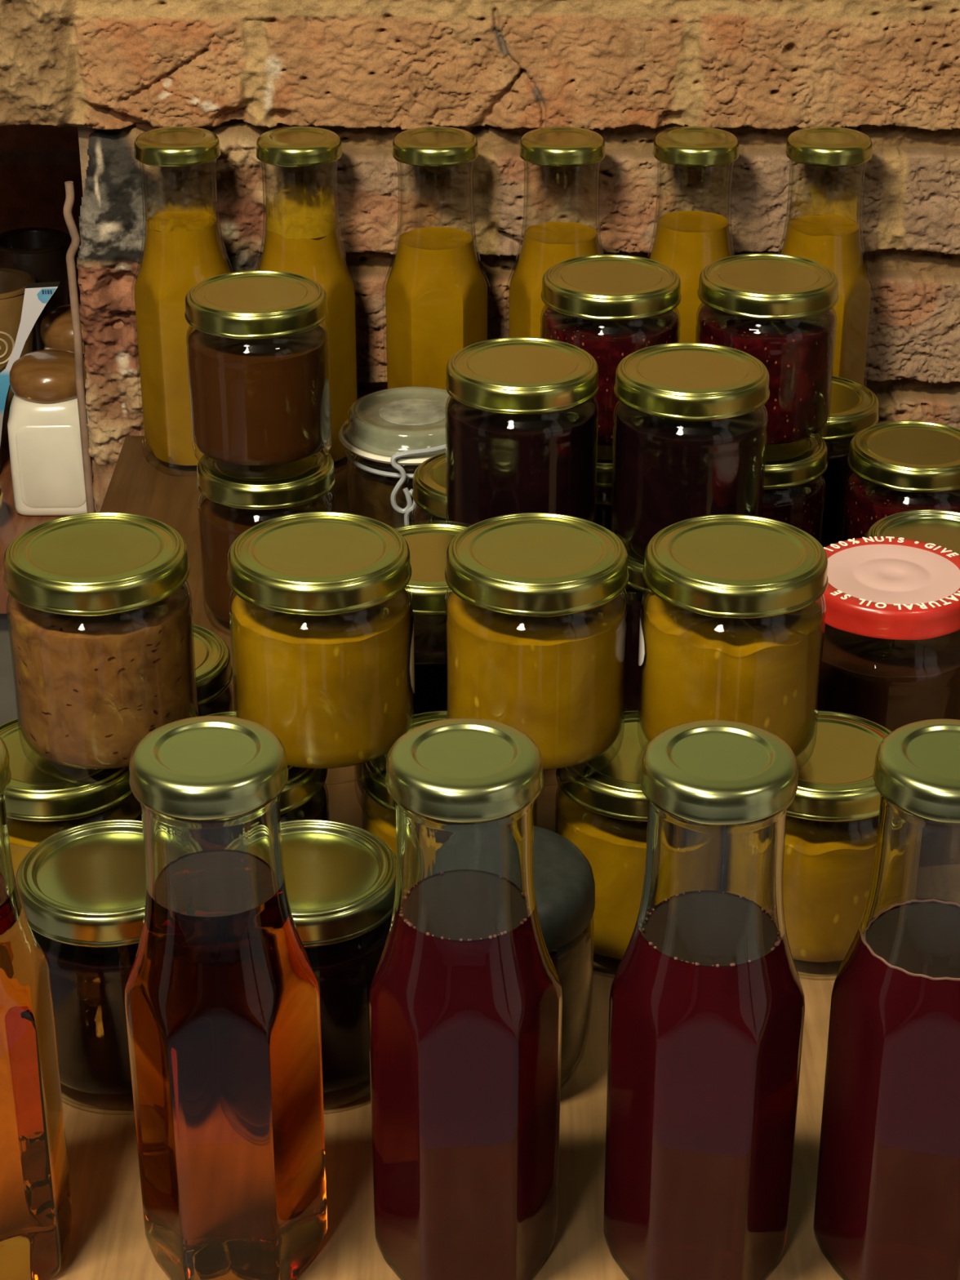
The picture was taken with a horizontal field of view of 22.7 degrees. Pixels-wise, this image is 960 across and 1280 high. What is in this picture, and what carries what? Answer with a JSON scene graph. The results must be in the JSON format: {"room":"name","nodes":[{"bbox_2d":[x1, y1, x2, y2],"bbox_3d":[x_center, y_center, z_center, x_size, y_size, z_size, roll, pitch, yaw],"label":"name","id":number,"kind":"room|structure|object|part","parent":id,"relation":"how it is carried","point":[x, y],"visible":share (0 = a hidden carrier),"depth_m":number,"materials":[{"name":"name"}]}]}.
{"room":"kitchen","nodes":[
{"label":"kitchen","id":0,"kind":"room"},
{"bbox_2d":[0,124,83,304],"bbox_3d":[-0.460,-0.388,1.645,0.580,0.429,0.040,0,27,0],"label":"wall","id":1,"kind":"structure","parent":0,"point":[37,161],"depth_m":1.66,"materials":[{"name":"brick"}]},
{"bbox_2d":[0,444,65,613],"bbox_3d":[-0.490,-0.102,1.587,0.520,0.025,0.326,0,27,0],"label":"wooden shelf","id":2,"kind":"object","parent":1,"relation":"attached to","point":[12,524],"visible":0.02,"depth_m":1.51,"materials":[{"name":"brown wood"}]},
{"bbox_2d":[0,488,3,510],"bbox_3d":[-0.327,-0.079,1.490,0.059,0.024,0.059,0,27,0],"label":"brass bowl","id":3,"kind":"object","parent":2,"relation":"on","point":[1,491],"visible":1,"depth_m":1.49,"materials":[{"name":"gold metal"}]},
{"bbox_2d":[0,267,35,445],"bbox_3d":[-0.325,-0.188,1.605,0.061,0.111,0.061,0,27,0],"label":"pot","id":4,"kind":"object","parent":2,"relation":"on","point":[13,282],"visible":0.59,"depth_m":1.58,"materials":[{"name":"ceramic"}]},
{"bbox_2d":[0,281,60,474],"bbox_3d":[-0.308,-0.168,1.549,0.082,0.127,0.017,-3,27,-6],"label":"packet","id":5,"kind":"object","parent":2,"relation":"on","point":[37,295],"visible":0.9,"depth_m":1.53,"materials":[{"name":"white paper"}]},
{"bbox_2d":[41,289,52,293],"bbox_3d":[-0.276,-0.222,1.521,0.006,0.003,0.001,0,27,0],"label":"print","id":6,"kind":"object","parent":5,"relation":"attached to","point":[42,291],"depth_m":1.52},
{"bbox_2d":[0,227,69,351],"bbox_3d":[-0.307,-0.221,1.658,0.053,0.120,0.053,0,27,0],"label":"pot","id":7,"kind":"object","parent":2,"relation":"on","point":[40,252],"visible":0.5,"depth_m":1.63,"materials":[{"name":"ceramic"}]},
{"bbox_2d":[7,349,95,515],"bbox_3d":[-0.269,-0.133,1.512,0.054,0.099,0.055,-1,27,-1],"label":"salt shaker","id":8,"kind":"object","parent":2,"relation":"on","point":[43,427],"visible":0.69,"depth_m":1.49,"materials":[{"name":"white ceramic"}]},
{"bbox_3d":[-0.269,-0.165,1.496,0.051,0.028,0.051,-1,27,-1],"label":"lid","id":9,"kind":"part","parent":8,"relation":"part of","materials":[{"name":"brown wood"}]},
{"bbox_3d":[-0.269,-0.108,1.495,0.041,0.056,0.001,-1,27,-1],"label":"raised panel","id":10,"kind":"part","parent":8,"relation":"part of","materials":[{"name":"white ceramic"}]},
{"bbox_2d":[40,302,84,354],"bbox_3d":[-0.264,-0.173,1.589,0.054,0.099,0.055,-3,27,-5],"label":"ceramic jar","id":11,"kind":"object","parent":2,"relation":"on","point":[55,326],"visible":0.16,"depth_m":1.55,"materials":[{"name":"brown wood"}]},
{"bbox_2d":[77,121,159,328],"bbox_3d":[-0.197,-0.308,1.491,0.054,0.429,0.308,0,27,0],"label":"wall","id":12,"kind":"structure","parent":0,"point":[84,132],"depth_m":1.34,"materials":[{"name":"brick"}]},
{"bbox_2d":[0,0,959,724],"bbox_3d":[0.100,0.043,1.510,1.700,1.209,0.076,0,27,0],"label":"wall","id":13,"kind":"structure","parent":0,"point":[366,73],"depth_m":1.31,"materials":[{"name":"orange brick"}]},
{"bbox_2d":[62,181,95,512],"bbox_3d":[-0.231,-0.151,1.392,0.009,0.238,0.006,0,27,0],"label":"trim","id":14,"kind":"structure","parent":13,"relation":"attached to","point":[73,249],"depth_m":1.38,"materials":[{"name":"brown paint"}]},
{"bbox_3d":[0.000,1.449,0.050,3.200,0.050,3.960,0,27,0],"label":"floor","id":15,"kind":"structure","parent":0,"visible":0},
{"bbox_2d":[48,435,843,1279],"bbox_3d":[0.321,0.397,1.217,1.058,0.750,0.798,0,27,0],"label":"wooden table","id":16,"kind":"object","parent":15,"relation":"on","point":[108,1241],"visible":0.14,"depth_m":0.83,"materials":[{"name":"brown wood"}]},
{"bbox_2d":[0,737,71,1279],"bbox_3d":[-0.161,0.116,0.739,0.052,0.188,0.060,-1,27,-1],"label":"syrup bottle","id":17,"kind":"object","parent":16,"relation":"on","point":[36,1198],"visible":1,"depth_m":0.74,"materials":[{"name":"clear glass"}]},
{"bbox_3d":[-0.161,0.037,0.698,0.046,0.011,0.046,-20,34,-34],"label":"lid","id":18,"kind":"part","parent":17,"relation":"part of","materials":[{"name":"gold metal"}]},
{"bbox_2d":[0,717,142,878],"bbox_3d":[-0.161,0.079,0.924,0.067,0.084,0.067,0,27,0],"label":"jam jar","id":19,"kind":"object","parent":16,"relation":"on","point":[39,806],"visible":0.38,"depth_m":0.89,"materials":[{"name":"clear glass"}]},
{"bbox_3d":[-0.161,0.047,0.907,0.067,0.012,0.067,-6,28,-11],"label":"lid","id":20,"kind":"part","parent":19,"relation":"part of","materials":[{"name":"gold metal"}]},
{"bbox_2d":[3,511,199,785],"bbox_3d":[-0.140,0.003,0.887,0.067,0.084,0.067,0,27,0],"label":"jam jar","id":21,"kind":"object","parent":19,"relation":"on","point":[100,623],"visible":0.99,"depth_m":0.86,"materials":[{"name":"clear glass"}]},
{"bbox_3d":[-0.140,-0.029,0.870,0.067,0.012,0.067,-13,30,-23],"label":"lid","id":22,"kind":"part","parent":21,"relation":"part of","materials":[{"name":"gold metal"}]},
{"bbox_2d":[15,819,145,1110],"bbox_3d":[-0.129,0.116,0.852,0.067,0.084,0.067,0,27,0],"label":"jam jar","id":23,"kind":"object","parent":16,"relation":"on","point":[82,888],"visible":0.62,"depth_m":0.82,"materials":[{"name":"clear glass"}]},
{"bbox_3d":[-0.129,0.084,0.835,0.067,0.012,0.067,20,33,33],"label":"lid","id":24,"kind":"part","parent":23,"relation":"part of","materials":[{"name":"gold metal"}]},
{"bbox_3d":[-0.129,0.117,0.853,0.067,0.082,0.067,0,27,0],"label":"jar glass","id":25,"kind":"part","parent":23,"relation":"part of","materials":[{"name":"clear glass"}]},
{"bbox_2d":[133,126,232,465],"bbox_3d":[-0.163,-0.188,1.326,0.052,0.188,0.060,-18,32,-31],"label":"sauce bottle","id":26,"kind":"object","parent":16,"relation":"on","point":[183,249],"visible":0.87,"depth_m":1.31,"materials":[{"name":"clear glass"}]},
{"bbox_3d":[-0.163,-0.266,1.286,0.046,0.011,0.046,7,28,13],"label":"lid","id":27,"kind":"part","parent":26,"relation":"part of","materials":[{"name":"gold metal"}]},
{"bbox_2d":[191,623,235,716],"bbox_3d":[-0.135,0.043,0.994,0.067,0.084,0.067,0,27,0],"label":"jam jar","id":28,"kind":"object","parent":16,"relation":"on","point":[213,673],"visible":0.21,"depth_m":0.97,"materials":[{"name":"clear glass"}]},
{"bbox_2d":[124,715,327,1279],"bbox_3d":[-0.080,0.115,0.740,0.060,0.188,0.052,-1,27,-3],"label":"syrup bottle","id":29,"kind":"object","parent":16,"relation":"on","point":[222,997],"visible":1,"depth_m":0.72,"materials":[{"name":"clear glass"}]},
{"bbox_3d":[-0.080,0.036,0.700,0.046,0.011,0.046,23,35,37],"label":"lid","id":30,"kind":"part","parent":29,"relation":"part of","materials":[{"name":"gold metal"}]},
{"bbox_2d":[196,448,337,633],"bbox_3d":[-0.104,-0.050,1.173,0.067,0.084,0.067,0,27,0],"label":"jam jar","id":31,"kind":"object","parent":16,"relation":"on","point":[231,506],"visible":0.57,"depth_m":1.15,"materials":[{"name":"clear glass"}]},
{"bbox_2d":[184,270,332,479],"bbox_3d":[-0.105,-0.126,1.137,0.067,0.084,0.067,0,27,0],"label":"jam jar","id":32,"kind":"object","parent":31,"relation":"on","point":[258,351],"visible":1,"depth_m":1.11,"materials":[{"name":"clear glass"}]},
{"bbox_3d":[-0.105,-0.158,1.121,0.067,0.012,0.067,12,29,21],"label":"lid","id":33,"kind":"part","parent":32,"relation":"part of","materials":[{"name":"gold metal"}]},
{"bbox_3d":[-0.104,-0.082,1.156,0.067,0.012,0.067,-12,30,-22],"label":"lid","id":34,"kind":"part","parent":31,"relation":"part of","materials":[{"name":"gold metal"}]},
{"bbox_2d":[205,711,328,822],"bbox_3d":[-0.092,0.079,0.924,0.067,0.084,0.067,0,27,0],"label":"jam jar","id":35,"kind":"object","parent":16,"relation":"on","point":[302,801],"visible":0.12,"depth_m":0.89,"materials":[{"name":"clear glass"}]},
{"bbox_2d":[226,511,414,784],"bbox_3d":[-0.058,0.003,0.887,0.068,0.084,0.067,0,27,0],"label":"jam jar","id":36,"kind":"object","parent":35,"relation":"on","point":[322,618],"visible":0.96,"depth_m":0.86,"materials":[{"name":"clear glass"}]},
{"bbox_3d":[-0.059,-0.029,0.871,0.067,0.012,0.067,18,32,31],"label":"lid","id":37,"kind":"part","parent":36,"relation":"part of","materials":[{"name":"gold metal"}]},
{"bbox_2d":[256,126,357,462],"bbox_3d":[-0.098,-0.188,1.326,0.052,0.188,0.060,17,32,29],"label":"sauce bottle","id":38,"kind":"object","parent":16,"relation":"on","point":[305,242],"visible":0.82,"depth_m":1.30,"materials":[{"name":"clear glass"}]},
{"bbox_3d":[-0.098,-0.266,1.286,0.046,0.011,0.046,-1,27,-2],"label":"lid","id":39,"kind":"part","parent":38,"relation":"part of","materials":[{"name":"gold metal"}]},
{"bbox_3d":[-0.098,-0.187,1.326,0.052,0.187,0.060,-13,30,-23],"label":"bottle glass","id":40,"kind":"part","parent":38,"relation":"part of","materials":[{"name":"clear glass"}]},
{"bbox_2d":[280,819,395,1109],"bbox_3d":[-0.061,0.116,0.852,0.067,0.084,0.067,0,27,0],"label":"jam jar","id":41,"kind":"object","parent":16,"relation":"on","point":[340,877],"visible":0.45,"depth_m":0.83,"materials":[{"name":"clear glass"}]},
{"bbox_3d":[-0.061,0.084,0.835,0.067,0.012,0.067,-23,35,-37],"label":"lid","id":42,"kind":"part","parent":41,"relation":"part of","materials":[{"name":"gold metal"}]},
{"bbox_3d":[-0.061,0.117,0.853,0.067,0.082,0.067,0,27,0],"label":"jar glass","id":43,"kind":"part","parent":41,"relation":"part of","materials":[{"name":"clear glass"}]},
{"bbox_2d":[338,386,451,528],"bbox_3d":[-0.034,-0.077,1.224,0.076,0.086,0.081,0,27,0],"label":"jar","id":44,"kind":"object","parent":16,"relation":"on","point":[392,432],"visible":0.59,"depth_m":1.20,"materials":[{"name":"clear glass"}]},
{"bbox_3d":[-0.034,-0.111,1.208,0.072,0.012,0.072,0,27,0],"label":"lid","id":45,"kind":"part","parent":44,"relation":"part of","materials":[{"name":"clear glass"}]},
{"bbox_2d":[354,523,467,800],"bbox_3d":[-0.019,0.017,1.007,0.069,0.119,0.069,-12,30,-22],"label":"jam jar","id":46,"kind":"object","parent":16,"relation":"on","point":[428,543],"visible":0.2,"depth_m":0.97,"materials":[{"name":"clear glass"}]},
{"bbox_3d":[-0.019,-0.030,0.983,0.067,0.012,0.067,0,27,0],"label":"lid","id":47,"kind":"part","parent":46,"relation":"part of","materials":[{"name":"gold metal"}]},
{"bbox_2d":[412,451,451,524],"bbox_3d":[0.001,-0.043,1.159,0.067,0.084,0.067,0,27,0],"label":"jam jar","id":48,"kind":"object","parent":16,"relation":"on","point":[429,493],"visible":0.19,"depth_m":1.14,"materials":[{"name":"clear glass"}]},
{"bbox_2d":[385,126,487,389],"bbox_3d":[-0.024,-0.188,1.326,0.060,0.188,0.052,-1,27,-2],"label":"sauce bottle","id":49,"kind":"object","parent":16,"relation":"on","point":[436,294],"visible":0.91,"depth_m":1.30,"materials":[{"name":"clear glass"}]},
{"bbox_3d":[-0.024,-0.266,1.286,0.046,0.011,0.046,-24,36,-38],"label":"lid","id":50,"kind":"part","parent":49,"relation":"part of","materials":[{"name":"gold metal"}]},
{"bbox_2d":[361,711,537,854],"bbox_3d":[-0.012,0.079,0.924,0.067,0.084,0.067,0,27,0],"label":"jam jar","id":51,"kind":"object","parent":16,"relation":"on","point":[380,807],"visible":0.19,"depth_m":0.90,"materials":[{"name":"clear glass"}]},
{"bbox_3d":[-0.012,0.047,0.907,0.067,0.012,0.067,-10,29,-18],"label":"lid","id":52,"kind":"part","parent":51,"relation":"part of","materials":[{"name":"gold metal"}]},
{"bbox_3d":[-0.012,0.080,0.924,0.067,0.082,0.067,0,27,0],"label":"jar glass","id":53,"kind":"part","parent":51,"relation":"part of","materials":[{"name":"clear glass"}]},
{"bbox_2d":[444,512,629,786],"bbox_3d":[0.021,0.004,0.886,0.067,0.084,0.067,0,27,0],"label":"jam jar","id":54,"kind":"object","parent":51,"relation":"on","point":[536,627],"visible":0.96,"depth_m":0.86,"materials":[{"name":"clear glass"}]},
{"bbox_3d":[0.021,-0.029,0.870,0.067,0.012,0.067,18,32,31],"label":"lid","id":55,"kind":"part","parent":54,"relation":"part of","materials":[{"name":"gold metal"}]},
{"bbox_2d":[368,717,562,1279],"bbox_3d":[-0.004,0.116,0.739,0.052,0.188,0.060,-16,31,-28],"label":"bottle","id":56,"kind":"object","parent":16,"relation":"on","point":[465,997],"visible":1,"depth_m":0.72,"materials":[{"name":"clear glass"}]},
{"bbox_3d":[-0.004,0.037,0.698,0.046,0.011,0.046,-24,36,-38],"label":"lid","id":57,"kind":"part","parent":56,"relation":"part of","materials":[{"name":"gold metal"}]},
{"bbox_2d":[509,126,604,337],"bbox_3d":[0.044,-0.188,1.326,0.052,0.188,0.060,18,32,31],"label":"sauce bottle","id":58,"kind":"object","parent":16,"relation":"on","point":[545,245],"visible":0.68,"depth_m":1.30,"materials":[{"name":"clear glass"}]},
{"bbox_3d":[0.044,-0.266,1.286,0.046,0.011,0.046,7,28,14],"label":"lid","id":59,"kind":"part","parent":58,"relation":"part of","materials":[{"name":"gold metal"}]},
{"bbox_2d":[533,825,595,1086],"bbox_3d":[0.007,0.116,0.849,0.066,0.087,0.066,0,27,0],"label":"jam jar","id":60,"kind":"object","parent":16,"relation":"on","point":[564,879],"visible":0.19,"depth_m":0.83,"materials":[{"name":"clear glass"}]},
{"bbox_3d":[0.007,0.085,0.833,0.066,0.018,0.066,0,27,0],"label":"lid","id":61,"kind":"part","parent":60,"relation":"part of","materials":[{"name":"black plastic"}]},
{"bbox_3d":[0.007,0.119,0.851,0.066,0.079,0.066,0,27,0],"label":"jar glass","id":62,"kind":"part","parent":60,"relation":"part of","materials":[{"name":"clear glass"}]},
{"bbox_2d":[555,711,648,973],"bbox_3d":[0.063,0.079,0.924,0.067,0.084,0.067,0,27,0],"label":"jam jar","id":63,"kind":"object","parent":16,"relation":"on","point":[603,813],"visible":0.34,"depth_m":0.90,"materials":[{"name":"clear glass"}]},
{"bbox_3d":[0.063,0.080,0.924,0.067,0.082,0.067,0,27,0],"label":"jar glass","id":64,"kind":"part","parent":63,"relation":"part of","materials":[{"name":"clear glass"}]},
{"bbox_3d":[0.063,0.047,0.907,0.067,0.012,0.067,-1,27,-2],"label":"lid","id":65,"kind":"part","parent":63,"relation":"part of","materials":[{"name":"gold metal"}]},
{"bbox_2d":[637,514,828,770],"bbox_3d":[0.093,0.004,0.885,0.068,0.084,0.067,0,27,0],"label":"jam jar","id":66,"kind":"object","parent":63,"relation":"on","point":[731,628],"visible":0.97,"depth_m":0.86,"materials":[{"name":"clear glass"}]},
{"bbox_3d":[0.093,-0.028,0.869,0.067,0.012,0.067,-13,30,-23],"label":"lid","id":67,"kind":"part","parent":66,"relation":"part of","materials":[{"name":"gold metal"}]},
{"bbox_2d":[592,444,617,534],"bbox_3d":[0.062,-0.062,1.196,0.067,0.084,0.067,0,27,0],"label":"jam jar","id":68,"kind":"object","parent":16,"relation":"on","point":[605,454],"visible":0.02,"depth_m":1.16,"materials":[{"name":"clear glass"}]},
{"bbox_3d":[0.062,-0.094,1.179,0.067,0.012,0.067,-13,30,-24],"label":"lid","id":69,"kind":"part","parent":68,"relation":"part of","materials":[{"name":"gold metal"}]},
{"bbox_2d":[540,254,681,459],"bbox_3d":[0.063,-0.137,1.159,0.067,0.084,0.067,0,27,0],"label":"jam jar","id":70,"kind":"object","parent":68,"relation":"on","point":[611,308],"visible":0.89,"depth_m":1.13,"materials":[{"name":"clear glass"}]},
{"bbox_3d":[0.063,-0.169,1.142,0.067,0.012,0.067,-16,32,-29],"label":"lid","id":71,"kind":"part","parent":70,"relation":"part of","materials":[{"name":"gold metal"}]},
{"bbox_2d":[616,533,654,711],"bbox_3d":[0.092,-0.006,1.088,0.067,0.084,0.067,0,27,0],"label":"jam jar","id":72,"kind":"object","parent":16,"relation":"on","point":[635,587],"visible":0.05,"depth_m":1.07,"materials":[{"name":"clear glass"}]},
{"bbox_3d":[0.092,-0.038,1.072,0.067,0.012,0.067,-14,30,-24],"label":"lid","id":73,"kind":"part","parent":72,"relation":"part of","materials":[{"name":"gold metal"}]},
{"bbox_2d":[610,342,769,563],"bbox_3d":[0.092,-0.081,1.049,0.067,0.084,0.067,0,27,0],"label":"jam jar","id":74,"kind":"object","parent":72,"relation":"on","point":[690,426],"visible":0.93,"depth_m":1.02,"materials":[{"name":"clear glass"}]},
{"bbox_3d":[0.092,-0.112,1.032,0.067,0.012,0.067,24,36,38],"label":"lid","id":75,"kind":"part","parent":74,"relation":"part of","materials":[{"name":"gold metal"}]},
{"bbox_2d":[649,126,738,342],"bbox_3d":[0.116,-0.188,1.326,0.060,0.188,0.052,-1,27,-3],"label":"sauce bottle","id":76,"kind":"object","parent":16,"relation":"on","point":[686,242],"visible":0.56,"depth_m":1.29,"materials":[{"name":"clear glass"}]},
{"bbox_3d":[0.116,-0.266,1.286,0.046,0.011,0.046,19,33,32],"label":"lid","id":77,"kind":"part","parent":76,"relation":"part of","materials":[{"name":"gold metal"}]},
{"bbox_2d":[603,720,804,1279],"bbox_3d":[0.070,0.116,0.738,0.052,0.188,0.060,-12,30,-22],"label":"bottle","id":78,"kind":"object","parent":16,"relation":"on","point":[707,1002],"visible":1,"depth_m":0.71,"materials":[{"name":"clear glass"}]},
{"bbox_3d":[0.070,0.038,0.697,0.046,0.011,0.046,0,27,1],"label":"lid","id":79,"kind":"part","parent":78,"relation":"part of","materials":[{"name":"gold metal"}]},
{"bbox_2d":[760,434,827,542],"bbox_3d":[0.138,-0.061,1.194,0.067,0.084,0.067,0,27,0],"label":"jam jar","id":80,"kind":"object","parent":16,"relation":"on","point":[793,487],"visible":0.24,"depth_m":1.16,"materials":[{"name":"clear glass"}]},
{"bbox_2d":[695,253,838,457],"bbox_3d":[0.138,-0.138,1.160,0.067,0.084,0.067,0,27,0],"label":"jam jar","id":81,"kind":"object","parent":80,"relation":"on","point":[773,308],"visible":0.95,"depth_m":1.14,"materials":[{"name":"clear glass"}]},
{"bbox_3d":[0.138,-0.170,1.144,0.067,0.012,0.067,13,30,24],"label":"lid","id":82,"kind":"part","parent":81,"relation":"part of","materials":[{"name":"gold metal"}]},
{"bbox_3d":[0.138,-0.093,1.178,0.067,0.012,0.067,-24,36,-39],"label":"lid","id":83,"kind":"part","parent":80,"relation":"part of","materials":[{"name":"gold metal"}]},
{"bbox_2d":[777,126,872,385],"bbox_3d":[0.188,-0.188,1.326,0.060,0.188,0.052,4,28,8],"label":"sauce bottle","id":84,"kind":"object","parent":16,"relation":"on","point":[832,240],"visible":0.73,"depth_m":1.30,"materials":[{"name":"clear glass"}]},
{"bbox_3d":[0.188,-0.266,1.286,0.046,0.011,0.046,23,35,38],"label":"lid","id":85,"kind":"part","parent":84,"relation":"part of","materials":[{"name":"gold metal"}]},
{"bbox_2d":[782,711,891,976],"bbox_3d":[0.131,0.079,0.924,0.067,0.084,0.067,0,27,0],"label":"jam jar","id":86,"kind":"object","parent":16,"relation":"on","point":[832,822],"visible":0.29,"depth_m":0.90,"materials":[{"name":"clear glass"}]},
{"bbox_3d":[0.131,0.047,0.907,0.067,0.012,0.067,-6,28,-12],"label":"lid","id":87,"kind":"part","parent":86,"relation":"part of","materials":[{"name":"gold metal"}]},
{"bbox_2d":[817,375,878,547],"bbox_3d":[0.172,-0.089,1.248,0.067,0.084,0.067,0,27,0],"label":"jam jar","id":88,"kind":"object","parent":16,"relation":"on","point":[854,408],"visible":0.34,"depth_m":1.22,"materials":[{"name":"clear glass"}]},
{"bbox_3d":[0.172,-0.121,1.232,0.067,0.012,0.067,4,28,8],"label":"lid","id":89,"kind":"part","parent":88,"relation":"part of","materials":[{"name":"gold metal"}]},
{"bbox_2d":[813,719,959,1279],"bbox_3d":[0.139,0.116,0.738,0.052,0.188,0.060,19,33,32],"label":"bottle","id":90,"kind":"object","parent":16,"relation":"on","point":[887,1204],"visible":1,"depth_m":0.72,"materials":[{"name":"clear glass"}]},
{"bbox_3d":[0.139,0.037,0.698,0.046,0.011,0.046,5,28,10],"label":"lid","id":91,"kind":"part","parent":90,"relation":"part of","materials":[{"name":"gold metal"}]},
{"bbox_2d":[815,536,959,731],"bbox_3d":[0.171,0.020,1.012,0.076,0.108,0.076,0,27,0],"label":"jar","id":92,"kind":"object","parent":16,"relation":"on","point":[890,659],"visible":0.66,"depth_m":0.98,"materials":[{"name":"clear glass"}]},
{"bbox_3d":[0.171,-0.022,0.990,0.075,0.013,0.074,0,27,0],"label":"lid","id":93,"kind":"part","parent":92,"relation":"part of","materials":[{"name":"red metal"}]},
{"bbox_3d":[0.171,-0.027,0.988,0.058,0.002,0.058,0,27,0],"label":"lid","id":94,"kind":"part","parent":92,"relation":"part of","materials":[{"name":"red metal"}]},
{"bbox_2d":[842,420,959,541],"bbox_3d":[0.215,-0.059,1.190,0.067,0.084,0.067,0,27,0],"label":"jam jar","id":95,"kind":"object","parent":16,"relation":"on","point":[896,467],"visible":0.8,"depth_m":1.17,"materials":[{"name":"clear glass"}]},
{"bbox_3d":[0.215,-0.091,1.174,0.067,0.012,0.067,19,33,33],"label":"lid","id":96,"kind":"part","parent":95,"relation":"part of","materials":[{"name":"gold metal"}]},
{"bbox_2d":[865,509,959,555],"bbox_3d":[0.207,-0.009,1.094,0.067,0.084,0.067,0,27,0],"label":"jam jar","id":97,"kind":"object","parent":16,"relation":"on","point":[941,528],"visible":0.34,"depth_m":1.09,"materials":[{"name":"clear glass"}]},
{"bbox_3d":[0.018,-0.009,1.095,0.067,0.084,0.067,0,27,0],"label":"jam jar","id":98,"kind":"object","parent":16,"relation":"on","visible":0},
{"bbox_2d":[444,337,599,527],"bbox_3d":[0.018,-0.084,1.055,0.067,0.084,0.067,0,27,0],"label":"jam jar","id":99,"kind":"object","parent":98,"relation":"on","point":[522,426],"visible":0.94,"depth_m":1.03,"materials":[{"name":"clear glass"}]},
{"bbox_3d":[0.018,-0.083,1.056,0.067,0.082,0.067,0,27,0],"label":"jar glass","id":100,"kind":"part","parent":99,"relation":"part of","materials":[{"name":"clear glass"}]},
{"bbox_3d":[0.018,-0.116,1.039,0.067,0.012,0.067,4,28,9],"label":"lid","id":101,"kind":"part","parent":99,"relation":"part of","materials":[{"name":"gold metal"}]}
]}

